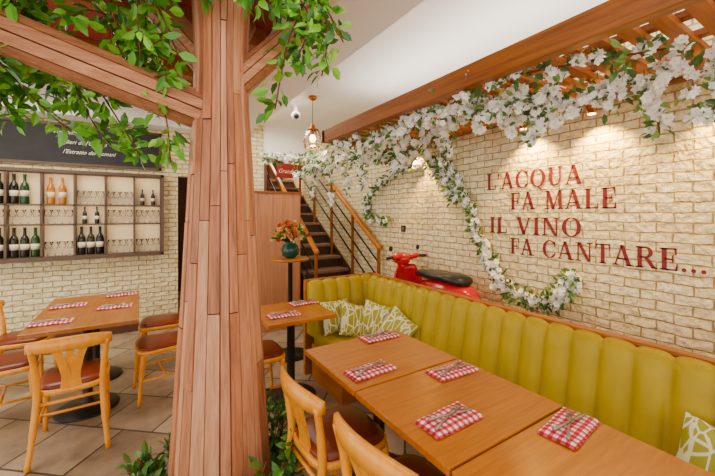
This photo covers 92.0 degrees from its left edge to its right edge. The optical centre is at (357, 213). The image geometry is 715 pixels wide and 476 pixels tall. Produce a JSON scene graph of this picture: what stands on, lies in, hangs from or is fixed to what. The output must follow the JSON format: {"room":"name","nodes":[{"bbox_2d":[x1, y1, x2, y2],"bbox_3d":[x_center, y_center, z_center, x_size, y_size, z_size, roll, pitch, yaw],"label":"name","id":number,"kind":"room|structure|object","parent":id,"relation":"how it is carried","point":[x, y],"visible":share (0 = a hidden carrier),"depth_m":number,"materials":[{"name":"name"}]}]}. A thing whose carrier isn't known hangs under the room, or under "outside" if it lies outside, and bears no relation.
{"room":"restaurant","nodes":[
{"label":"restaurant","id":0,"kind":"room"},
{"bbox_2d":[72,36,192,80],"bbox_3d":[-3.167,-1.490,2.686,4.300,0.160,0.120,0,0,-32],"label":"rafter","id":1,"kind":"object","parent":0,"point":[186,75],"depth_m":3.43,"materials":[{"name":"brown wood"}]},
{"bbox_2d":[48,0,264,50],"bbox_3d":[-2.634,-1.490,1.840,4.300,0.160,0.120,0,0,-32],"label":"rafter","id":2,"kind":"object","parent":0,"point":[258,37],"depth_m":2.59,"materials":[{"name":"brown wood"}]},
{"bbox_2d":[0,113,327,334],"bbox_3d":[-3.253,0.075,4.700,6.300,3.050,0.180,0,0,-32],"label":"wall","id":3,"kind":"structure","parent":0,"point":[26,288],"depth_m":4.68,"materials":[{"name":"beige brick"}]},
{"bbox_2d":[4,323,138,350],"bbox_3d":[-4.232,1.550,3.965,3.860,0.100,0.020,0,0,-32],"label":"baseboard","id":4,"kind":"structure","parent":3,"relation":"attached to","point":[131,327],"depth_m":4.59,"materials":[{"name":"brown paint"}]},
{"bbox_2d":[0,117,160,170],"bbox_3d":[-3.732,-0.870,4.259,2.280,0.520,0.045,0,0,-32],"label":"chalkboard","id":5,"kind":"object","parent":3,"relation":"attached to","point":[36,146],"visible":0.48,"depth_m":4.26,"materials":[{"name":"stone"}]},
{"bbox_2d":[0,166,163,262],"bbox_3d":[-3.662,0.010,4.238,2.235,1.100,0.155,0,0,-32],"label":"wine rack","id":6,"kind":"object","parent":3,"relation":"attached to","point":[37,178],"visible":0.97,"depth_m":4.37,"materials":[{"name":"brown wood"}]},
{"bbox_2d":[0,173,154,258],"bbox_3d":[-3.686,0.019,4.226,2.083,0.983,0.085,0,0,-32],"label":"wine bottle collection","id":7,"kind":"object","parent":6,"relation":"in","point":[13,187],"depth_m":4.10},
{"bbox_2d":[0,191,158,255],"bbox_3d":[-3.660,0.109,4.230,2.135,0.803,0.067,0,0,-32],"label":"wine glass collection","id":8,"kind":"object","parent":6,"relation":"in","point":[20,213],"depth_m":4.42},
{"bbox_2d":[264,158,266,190],"bbox_3d":[-1.515,0.340,5.675,0.040,2.520,0.020,0,0,-32],"label":"trim","id":9,"kind":"structure","parent":3,"relation":"attached to","point":[265,166],"depth_m":5.67,"materials":[{"name":"brown paint"}]},
{"bbox_2d":[276,162,304,178],"bbox_3d":[-1.155,-0.770,5.975,0.510,0.300,0.036,0,0,-32],"label":"hanging sign","id":10,"kind":"object","parent":3,"relation":"hanging from","point":[285,170],"visible":0.7,"depth_m":5.91,"materials":[{"name":"red metal"}]},
{"bbox_2d":[0,291,430,475],"bbox_3d":[-1.618,1.650,2.290,6.500,0.100,10.800,0,0,-32],"label":"floor","id":11,"kind":"structure","parent":0,"point":[73,448],"depth_m":2.63,"materials":[{"name":"tile"}]},
{"bbox_2d":[0,350,41,405],"bbox_3d":[-2.776,1.203,2.641,0.516,0.802,0.450,0,0,-41],"label":"dining chair","id":12,"kind":"object","parent":11,"relation":"on","point":[16,362],"visible":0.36,"depth_m":2.63,"materials":[{"name":"brown wood"}]},
{"bbox_2d":[0,300,57,375],"bbox_3d":[-3.169,1.203,3.209,0.516,0.802,0.450,0,0,-26],"label":"dining chair","id":13,"kind":"object","parent":11,"relation":"on","point":[9,340],"visible":0.52,"depth_m":3.14,"materials":[{"name":"brown wood"}]},
{"bbox_2d":[23,331,111,473],"bbox_3d":[-2.013,1.203,2.451,0.450,0.802,0.516,0,0,-34],"label":"dining chair","id":14,"kind":"object","parent":11,"relation":"on","point":[71,374],"visible":1,"depth_m":2.31,"materials":[{"name":"brown wood"}]},
{"bbox_2d":[17,303,138,422],"bbox_3d":[-2.236,1.225,2.858,0.720,0.750,0.620,0,0,-32],"label":"dining table","id":15,"kind":"object","parent":11,"relation":"on","point":[85,320],"visible":0.83,"depth_m":2.78,"materials":[{"name":"brown wood"}]},
{"bbox_2d":[25,317,73,327],"bbox_3d":[-2.385,0.833,2.684,0.271,0.030,0.138,0,0,-31],"label":"napkin","id":16,"kind":"object","parent":15,"relation":"on","point":[37,323],"visible":1,"depth_m":2.66,"materials":[{"name":"red fabric"}]},
{"bbox_2d":[95,302,132,310],"bbox_3d":[-2.215,0.833,3.145,0.271,0.030,0.138,0,0,-29],"label":"napkin","id":17,"kind":"object","parent":15,"relation":"on","point":[121,305],"visible":1,"depth_m":3.12,"materials":[{"name":"red fabric"}]},
{"bbox_2d":[40,290,138,384],"bbox_3d":[-2.569,1.225,3.387,0.720,0.750,0.620,0,0,-32],"label":"dining table","id":18,"kind":"object","parent":11,"relation":"on","point":[94,301],"visible":0.47,"depth_m":3.38,"materials":[{"name":"brown wood"}]},
{"bbox_2d":[48,301,87,309],"bbox_3d":[-2.658,0.833,3.174,0.271,0.030,0.138,0,0,-33],"label":"napkin","id":19,"kind":"object","parent":18,"relation":"on","point":[76,304],"visible":1,"depth_m":3.15,"materials":[{"name":"red fabric"}]},
{"bbox_2d":[105,291,136,297],"bbox_3d":[-2.477,0.833,3.618,0.271,0.030,0.138,0,0,-34],"label":"napkin","id":20,"kind":"object","parent":18,"relation":"on","point":[116,294],"visible":1,"depth_m":3.59,"materials":[{"name":"red fabric"}]},
{"bbox_2d":[132,331,177,407],"bbox_3d":[-1.739,1.203,3.164,0.516,0.802,0.450,0,0,-38],"label":"dining chair","id":21,"kind":"object","parent":11,"relation":"on","point":[153,344],"visible":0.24,"depth_m":3.00,"materials":[{"name":"brown wood"}]},
{"bbox_2d":[138,313,178,373],"bbox_3d":[-2.071,1.203,3.748,0.516,0.802,0.450,0,0,-26],"label":"dining chair","id":22,"kind":"object","parent":11,"relation":"on","point":[165,321],"visible":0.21,"depth_m":3.60,"materials":[{"name":"brown wood"}]},
{"bbox_2d":[0,0,324,475],"bbox_3d":[-1.416,-0.004,1.694,2.454,3.208,1.096,0,0,-43],"label":"tree","id":23,"kind":"object","parent":11,"relation":"on","point":[220,418],"visible":0.96,"depth_m":1.79,"materials":[{"name":"brown wood"}]},
{"bbox_2d":[0,0,353,173],"bbox_3d":[-1.410,-0.828,1.662,2.596,1.236,1.488,0,0,-32],"label":"foliage","id":24,"kind":"object","parent":23,"relation":"attached to","point":[130,43],"visible":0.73,"depth_m":1.75,"materials":[{"name":"green plant"}]},
{"bbox_2d":[114,385,306,475],"bbox_3d":[-0.757,1.409,1.947,1.045,0.558,1.058,0,0,-32],"label":"plants","id":25,"kind":"object","parent":11,"relation":"on","point":[277,444],"visible":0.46,"depth_m":1.95,"materials":[{"name":"green plant"}]},
{"bbox_2d":[263,340,285,407],"bbox_3d":[-0.887,1.203,2.868,0.516,0.802,0.450,0,0,-32],"label":"dining chair","id":26,"kind":"object","parent":11,"relation":"on","point":[272,352],"visible":0.15,"depth_m":2.83,"materials":[{"name":"brown wood"}]},
{"bbox_2d":[254,191,301,332],"bbox_3d":[-1.248,0.645,5.025,0.660,1.910,0.705,0,0,-32],"label":"partition wall","id":27,"kind":"structure","parent":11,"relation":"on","point":[272,208],"depth_m":4.71,"materials":[{"name":"brown wood"}]},
{"bbox_2d":[271,256,308,362],"bbox_3d":[-0.762,1.048,3.915,0.430,1.104,0.430,0,0,-32],"label":"bar table","id":28,"kind":"object","parent":11,"relation":"on","point":[281,259],"visible":0.62,"depth_m":3.89,"materials":[{"name":"brown wood"}]},
{"bbox_2d":[270,219,310,257],"bbox_3d":[-0.757,0.277,3.929,0.411,0.437,0.469,0,0,9],"label":"flower vase","id":29,"kind":"object","parent":28,"relation":"on","point":[286,231],"visible":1,"depth_m":3.85,"materials":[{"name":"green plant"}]},
{"bbox_2d":[261,299,336,408],"bbox_3d":[-0.586,1.225,3.034,0.600,0.750,0.600,0,0,-32],"label":"dining table","id":30,"kind":"object","parent":11,"relation":"on","point":[313,312],"visible":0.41,"depth_m":3.00,"materials":[{"name":"brown wood"}]},
{"bbox_2d":[266,310,300,319],"bbox_3d":[-0.621,0.833,2.884,0.271,0.030,0.138,0,0,-31],"label":"napkin","id":31,"kind":"object","parent":30,"relation":"on","point":[278,315],"visible":1,"depth_m":2.86,"materials":[{"name":"red fabric"}]},
{"bbox_2d":[288,299,318,306],"bbox_3d":[-0.516,0.833,3.281,0.271,0.030,0.138,0,0,-35],"label":"napkin","id":32,"kind":"object","parent":30,"relation":"on","point":[308,301],"visible":0.99,"depth_m":3.25,"materials":[{"name":"red fabric"}]},
{"bbox_2d":[270,179,354,299],"bbox_3d":[-1.108,0.405,6.380,0.860,2.390,3.980,0,0,-32],"label":"staircase","id":33,"kind":"structure","parent":11,"relation":"on","point":[334,264],"depth_m":5.92,"materials":[{"name":"brown wood"}]},
{"bbox_2d":[267,164,319,278],"bbox_3d":[-1.161,0.062,5.732,0.075,2.356,2.302,0,0,-32],"label":"stair railing","id":34,"kind":"object","parent":33,"relation":"on","point":[270,166],"visible":0.31,"depth_m":5.10,"materials":[{"name":"brown wood"}]},
{"bbox_2d":[299,163,381,273],"bbox_3d":[-0.492,-0.020,6.059,0.075,3.240,3.061,0,0,-32],"label":"stair railing","id":35,"kind":"object","parent":33,"relation":"on","point":[354,215],"visible":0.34,"depth_m":5.40,"materials":[{"name":"brown wood"}]},
{"bbox_2d":[279,365,388,475],"bbox_3d":[-0.135,1.203,1.804,0.516,0.802,0.450,0,0,-34],"label":"dining chair","id":36,"kind":"object","parent":11,"relation":"on","point":[314,436],"visible":0.84,"depth_m":1.71,"materials":[{"name":"brown wood"}]},
{"bbox_2d":[305,330,456,475],"bbox_3d":[0.130,1.225,2.102,0.720,0.750,0.592,0,0,-32],"label":"dining table","id":37,"kind":"object","parent":11,"relation":"on","point":[409,355],"visible":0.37,"depth_m":2.06,"materials":[{"name":"brown wood"}]},
{"bbox_2d":[343,359,396,381],"bbox_3d":[0.068,0.833,1.864,0.271,0.030,0.138,0,0,-35],"label":"napkin","id":38,"kind":"object","parent":37,"relation":"on","point":[373,369],"visible":1,"depth_m":1.84,"materials":[{"name":"red fabric"}]},
{"bbox_2d":[358,330,399,343],"bbox_3d":[0.148,0.833,2.376,0.271,0.030,0.138,0,0,-32],"label":"napkin","id":39,"kind":"object","parent":37,"relation":"on","point":[378,336],"visible":1,"depth_m":2.35,"materials":[{"name":"red fabric"}]},
{"bbox_2d":[332,411,445,475],"bbox_3d":[0.187,1.203,1.377,0.516,0.802,0.450,0,0,-38],"label":"dining chair","id":40,"kind":"object","parent":11,"relation":"on","point":[366,459],"visible":1,"depth_m":1.26,"materials":[{"name":"brown wood"}]},
{"bbox_2d":[385,244,480,298],"bbox_3d":[0.673,0.982,3.775,0.592,1.243,1.544,0,0,-32],"label":"motor scooter","id":41,"kind":"object","parent":11,"relation":"on","point":[459,283],"visible":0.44,"depth_m":3.51,"materials":[{"name":"red metal"}]},
{"bbox_2d":[356,359,562,475],"bbox_3d":[0.452,1.225,1.592,0.720,0.750,0.592,0,0,-32],"label":"dining table","id":42,"kind":"object","parent":11,"relation":"on","point":[507,409],"visible":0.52,"depth_m":1.51,"materials":[{"name":"brown wood"}]},
{"bbox_2d":[414,401,482,439],"bbox_3d":[0.377,0.833,1.421,0.271,0.030,0.138,0,0,-33],"label":"napkin","id":43,"kind":"object","parent":42,"relation":"on","point":[450,419],"visible":1,"depth_m":1.40,"materials":[{"name":"red fabric"}]},
{"bbox_2d":[425,360,479,381],"bbox_3d":[0.509,0.833,1.858,0.271,0.030,0.138,0,0,-29],"label":"napkin","id":44,"kind":"object","parent":42,"relation":"on","point":[450,371],"visible":1,"depth_m":1.83,"materials":[{"name":"red fabric"}]},
{"bbox_2d":[303,272,714,455],"bbox_3d":[0.912,1.127,1.944,0.845,0.945,4.120,0,0,-32],"label":"sofa","id":45,"kind":"object","parent":11,"relation":"on","point":[643,390],"visible":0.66,"depth_m":2.02,"materials":[{"name":"yellow leather"}]},
{"bbox_2d":[320,298,347,335],"bbox_3d":[-0.206,0.990,3.332,0.312,0.300,0.152,0,0,-36],"label":"throw cushion","id":46,"kind":"object","parent":45,"relation":"on","point":[332,325],"visible":0.52,"depth_m":3.26,"materials":[{"name":"green fabric"}]},
{"bbox_2d":[339,301,366,335],"bbox_3d":[-0.025,1.005,3.269,0.378,0.362,0.178,0,0,-26],"label":"throw cushion","id":47,"kind":"object","parent":45,"relation":"on","point":[352,320],"visible":0.88,"depth_m":3.21,"materials":[{"name":"green fabric"}]},
{"bbox_2d":[364,300,392,333],"bbox_3d":[0.174,1.000,3.253,0.351,0.339,0.157,0,0,29],"label":"throw cushion","id":48,"kind":"object","parent":45,"relation":"on","point":[375,315],"visible":0.66,"depth_m":3.21,"materials":[{"name":"green fabric"}]},
{"bbox_2d":[377,306,417,336],"bbox_3d":[0.341,1.020,3.026,0.188,0.371,0.392,0,0,-38],"label":"throw cushion","id":49,"kind":"object","parent":45,"relation":"on","point":[396,320],"visible":0.62,"depth_m":3.00,"materials":[{"name":"green fabric"}]},
{"bbox_2d":[675,412,714,473],"bbox_3d":[1.437,1.015,1.341,0.164,0.339,0.345,0,0,-29],"label":"throw cushion","id":50,"kind":"object","parent":45,"relation":"on","point":[697,441],"visible":0.74,"depth_m":1.40,"materials":[{"name":"green fabric"}]},
{"bbox_2d":[452,407,714,475],"bbox_3d":[0.772,1.225,1.083,0.720,0.750,0.592,0,0,-32],"label":"dining table","id":51,"kind":"object","parent":11,"relation":"on","point":[607,451],"visible":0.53,"depth_m":1.19,"materials":[{"name":"brown wood"}]},
{"bbox_2d":[537,407,600,450],"bbox_3d":[0.840,0.833,1.369,0.271,0.030,0.138,0,0,-39],"label":"napkin","id":52,"kind":"object","parent":51,"relation":"on","point":[569,428],"visible":1,"depth_m":1.34,"materials":[{"name":"red fabric"}]},
{"bbox_2d":[178,161,282,290],"bbox_3d":[-2.960,0.075,7.708,2.600,3.050,0.200,0,0,-32],"label":"wall","id":53,"kind":"structure","parent":0,"point":[182,182],"depth_m":7.15,"materials":[{"name":"brown paint"}]},
{"bbox_2d":[16,0,607,133],"bbox_3d":[-1.618,-1.570,2.290,6.500,0.240,10.800,0,0,-32],"label":"ceiling","id":54,"kind":"structure","parent":0,"point":[435,39],"depth_m":3.00,"materials":[{"name":"white paint"}]},
{"bbox_2d":[0,82,190,133],"bbox_3d":[-3.945,-1.375,3.969,4.350,0.390,0.320,0,0,-32],"label":"ceiling bulkhead","id":55,"kind":"object","parent":54,"relation":"attached to","point":[155,123],"depth_m":4.37,"materials":[{"name":"white paint"}]},
{"bbox_2d":[291,101,299,120],"bbox_3d":[-0.781,-1.316,4.407,0.118,0.268,0.231,0,0,-18],"label":"security camera","id":56,"kind":"object","parent":54,"relation":"attached to","point":[295,115],"visible":1,"depth_m":4.42,"materials":[{"name":"white plastic"}]},
{"bbox_2d":[303,95,321,149],"bbox_3d":[-0.554,-1.131,4.260,0.246,0.637,0.246,0,0,-32],"label":"pendant lamp","id":57,"kind":"object","parent":54,"relation":"hanging from","point":[312,137],"visible":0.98,"depth_m":4.19,"materials":[{"name":"orange metal"}]},
{"bbox_2d":[249,0,423,129],"bbox_3d":[0.186,-1.425,1.901,0.540,0.450,8.220,0,0,-32],"label":"ceiling beam","id":58,"kind":"structure","parent":54,"relation":"attached to","point":[369,18],"depth_m":2.45,"materials":[{"name":"white paint"}]},
{"bbox_2d":[283,9,714,357],"bbox_3d":[1.048,0.075,3.968,0.200,3.050,10.800,0,0,-32],"label":"wall","id":59,"kind":"structure","parent":0,"point":[664,195],"depth_m":2.64,"materials":[{"name":"beige brick"}]},
{"bbox_2d":[401,225,405,231],"bbox_3d":[0.594,0.190,4.486,0.016,0.080,0.080,0,0,-32],"label":"wall socket","id":60,"kind":"object","parent":59,"relation":"attached to","point":[403,228],"visible":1,"depth_m":4.47,"materials":[{"name":"black metal"}]},
{"bbox_2d":[361,154,583,315],"bbox_3d":[0.889,0.058,3.876,0.227,1.578,3.037,0,0,-33],"label":"garland","id":61,"kind":"object","parent":59,"relation":"attached to","point":[568,285],"depth_m":3.31,"materials":[{"name":"white plant"}]},
{"bbox_2d":[322,0,714,151],"bbox_3d":[1.611,-0.868,1.782,1.165,0.135,5.700,0,0,-32],"label":"wooden pergola","id":62,"kind":"object","parent":59,"relation":"attached to","point":[593,27],"visible":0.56,"depth_m":1.85,"materials":[{"name":"brown wood"}]},
{"bbox_2d":[258,33,714,207],"bbox_3d":[0.480,-0.500,3.362,1.143,0.877,5.046,0,0,-37],"label":"garland","id":63,"kind":"object","parent":62,"relation":"hanging from","point":[552,102],"visible":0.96,"depth_m":2.25,"materials":[{"name":"white plant"}]},
{"bbox_2d":[586,104,596,114],"bbox_3d":[1.680,-0.777,2.475,0.070,0.125,0.068,0,0,-32],"label":"recessed light","id":64,"kind":"object","parent":62,"relation":"attached to","point":[590,111],"visible":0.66,"depth_m":2.46,"materials":[{"name":"orange metal"}]},
{"bbox_2d":[487,164,706,273],"bbox_3d":[1.693,-0.013,2.744,0.001,0.761,1.560,0,0,-32],"label":"lettering","id":65,"kind":"object","parent":59,"relation":"attached to","point":[559,195],"depth_m":2.76,"materials":[{"name":"red paint"}]}
]}

